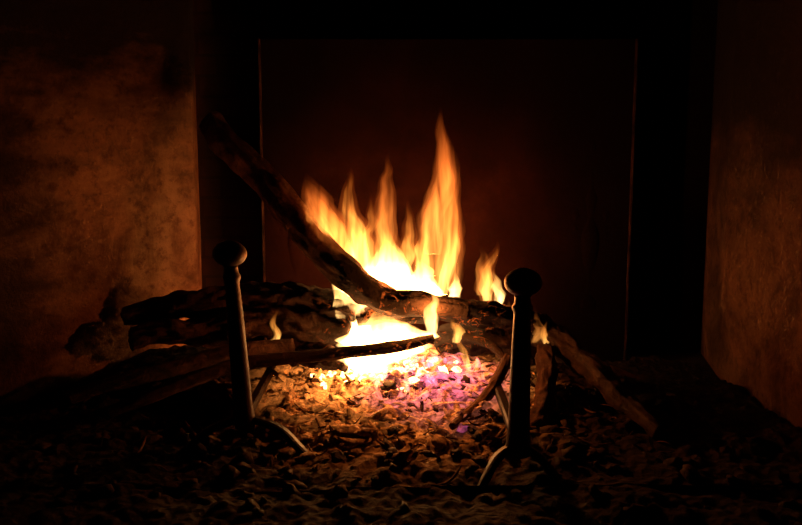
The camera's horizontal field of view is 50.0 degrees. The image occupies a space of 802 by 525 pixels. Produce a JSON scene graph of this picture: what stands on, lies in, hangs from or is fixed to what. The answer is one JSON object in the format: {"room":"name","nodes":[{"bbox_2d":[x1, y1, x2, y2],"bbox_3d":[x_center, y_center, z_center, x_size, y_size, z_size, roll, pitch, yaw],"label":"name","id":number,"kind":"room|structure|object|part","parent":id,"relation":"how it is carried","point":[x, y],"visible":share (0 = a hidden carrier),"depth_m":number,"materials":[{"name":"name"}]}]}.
{"room":"fireplace","nodes":[
{"label":"fireplace","id":0,"kind":"room"},
{"bbox_2d":[0,0,203,413],"bbox_3d":[-0.888,-0.679,1.960,0.723,2.000,0.710,0,8,0],"label":"wall","id":1,"kind":"structure","parent":0,"point":[100,212],"depth_m":1.98,"materials":[{"name":"paint"}]},
{"bbox_2d":[193,0,717,351],"bbox_3d":[0.000,-0.744,2.420,2.800,2.000,0.200,0,8,0],"label":"wall","id":2,"kind":"structure","parent":0,"point":[676,38],"depth_m":2.36,"materials":[{"name":"brick"}]},
{"bbox_2d":[626,352,719,379],"bbox_3d":[0.000,0.411,1.749,3.000,0.100,1.950,0,8,0],"label":"floor","id":3,"kind":"structure","parent":0,"point":[689,357],"depth_m":2.42,"materials":[{"name":"stone"}]},
{"bbox_2d":[0,341,801,524],"bbox_3d":[-0.025,0.304,1.706,2.250,0.147,1.195,0,8,0],"label":"bed","id":4,"kind":"object","parent":3,"relation":"on","point":[382,447],"visible":0.77,"depth_m":1.60,"materials":[{"name":"brown wood"}]},
{"bbox_2d":[65,338,294,404],"bbox_3d":[-0.479,0.240,1.885,0.495,0.130,0.047,-1,8,-10],"label":"branch","id":5,"kind":"object","parent":4,"relation":"on","point":[182,365],"visible":0.88,"depth_m":1.86,"materials":[{"name":"brown plant"}]},
{"bbox_2d":[128,304,351,350],"bbox_3d":[-0.369,0.145,1.978,0.514,0.116,0.096,0,8,0],"label":"log","id":6,"kind":"object","parent":4,"relation":"on","point":[282,321],"visible":0.91,"depth_m":1.95,"materials":[{"name":"brown wood"}]},
{"bbox_2d":[120,281,361,324],"bbox_3d":[-0.375,0.096,2.014,0.574,0.111,0.098,1,8,7],"label":"log","id":7,"kind":"object","parent":6,"relation":"on","point":[333,303],"visible":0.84,"depth_m":1.99,"materials":[{"name":"brown wood"}]},
{"bbox_2d":[177,240,308,454],"bbox_3d":[-0.298,0.138,1.834,0.263,0.417,0.504,0,8,0],"label":"andiron","id":8,"kind":"object","parent":4,"relation":"on","point":[230,254],"visible":0.88,"depth_m":1.63,"materials":[{"name":"metal"}]},
{"bbox_3d":[-0.317,0.138,1.635,0.074,0.362,0.064,0,8,0],"label":"post with knob","id":9,"kind":"part","parent":8,"relation":"part of","materials":[{"name":"metal"}]},
{"bbox_2d":[102,334,434,419],"bbox_3d":[-0.270,0.233,1.812,0.688,0.148,0.057,-2,8,-11],"label":"branch","id":10,"kind":"object","parent":4,"relation":"on","point":[189,380],"visible":0.94,"depth_m":1.81,"materials":[{"name":"brown plant"}]},
{"bbox_2d":[239,415,297,441],"bbox_3d":[-0.263,0.341,1.698,0.116,0.080,0.075,0,8,0],"label":"stub","id":11,"kind":"object","parent":4,"relation":"on","point":[264,433],"visible":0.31,"depth_m":1.67,"materials":[{"name":"green wood"}]},
{"bbox_2d":[289,341,350,372],"bbox_3d":[-0.191,0.209,1.925,0.160,0.070,0.071,2,8,16],"label":"stub","id":12,"kind":"object","parent":4,"relation":"on","point":[343,364],"visible":0.47,"depth_m":1.91,"materials":[{"name":"brown wood"}]},
{"bbox_2d":[199,111,470,320],"bbox_3d":[-0.176,-0.116,1.962,0.694,0.464,0.114,3,9,23],"label":"log","id":13,"kind":"object","parent":4,"relation":"on","point":[338,266],"visible":1,"depth_m":1.95,"materials":[{"name":"brown wood"}]},
{"bbox_2d":[433,323,512,356],"bbox_3d":[0.175,0.180,2.005,0.204,0.096,0.094,2,8,16],"label":"stub","id":14,"kind":"object","parent":4,"relation":"on","point":[448,336],"visible":0.64,"depth_m":1.98,"materials":[{"name":"brown wood"}]},
{"bbox_2d":[449,353,510,429],"bbox_3d":[0.173,0.265,1.788,0.030,0.104,0.257,5,9,31],"label":"branch","id":15,"kind":"object","parent":4,"relation":"on","point":[498,377],"visible":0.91,"depth_m":1.79,"materials":[{"name":"brown plant"}]},
{"bbox_2d":[461,333,510,368],"bbox_3d":[0.196,0.195,1.912,0.135,0.064,0.031,6,10,37],"label":"branch","id":16,"kind":"object","parent":15,"relation":"on","point":[478,340],"visible":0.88,"depth_m":1.91,"materials":[{"name":"brown plant"}]},
{"bbox_2d":[477,268,563,491],"bbox_3d":[0.205,0.173,1.687,0.154,0.386,0.504,0,8,0],"label":"andiron","id":17,"kind":"object","parent":4,"relation":"on","point":[523,283],"visible":0.89,"depth_m":1.48,"materials":[{"name":"metal"}]},
{"bbox_3d":[0.209,0.174,1.489,0.065,0.332,0.064,0,8,0],"label":"post with knob","id":18,"kind":"part","parent":17,"relation":"part of","materials":[{"name":"metal"}]},
{"bbox_2d":[530,343,557,426],"bbox_3d":[0.304,0.261,1.818,0.054,0.137,0.253,2,8,13],"label":"log","id":19,"kind":"object","parent":4,"relation":"on","point":[542,410],"visible":0.94,"depth_m":1.80,"materials":[{"name":"brown wood"}]},
{"bbox_2d":[531,332,656,417],"bbox_3d":[0.365,0.232,1.907,0.062,0.138,0.486,-7,10,-39],"label":"branch","id":20,"kind":"object","parent":4,"relation":"on","point":[536,339],"visible":0.08,"depth_m":1.96,"materials":[{"name":"brown wood"}]},
{"bbox_2d":[544,315,665,438],"bbox_3d":[0.417,0.231,1.840,0.066,0.179,0.413,-4,9,-26],"label":"log","id":21,"kind":"object","parent":4,"relation":"on","point":[582,362],"visible":0.92,"depth_m":1.80,"materials":[{"name":"brown wood"}]},
{"bbox_2d":[356,297,548,334],"bbox_3d":[0.117,0.124,1.950,0.440,0.092,0.080,0,8,0],"label":"log","id":22,"kind":"object","parent":21,"relation":"on","point":[483,314],"visible":0.62,"depth_m":1.94,"materials":[{"name":"brown wood"}]},
{"bbox_2d":[258,39,637,361],"bbox_3d":[0.120,-0.148,2.272,0.970,0.860,0.040,0,8,0],"label":"fireback","id":23,"kind":"object","parent":3,"relation":"on","point":[443,167],"visible":0.79,"depth_m":2.25,"materials":[{"name":"black metal"}]},
{"bbox_2d":[700,0,801,429],"bbox_3d":[1.026,-0.660,1.821,0.447,2.000,0.990,0,8,0],"label":"wall","id":24,"kind":"structure","parent":0,"point":[751,330],"depth_m":1.95,"materials":[{"name":"paint"}]}
]}

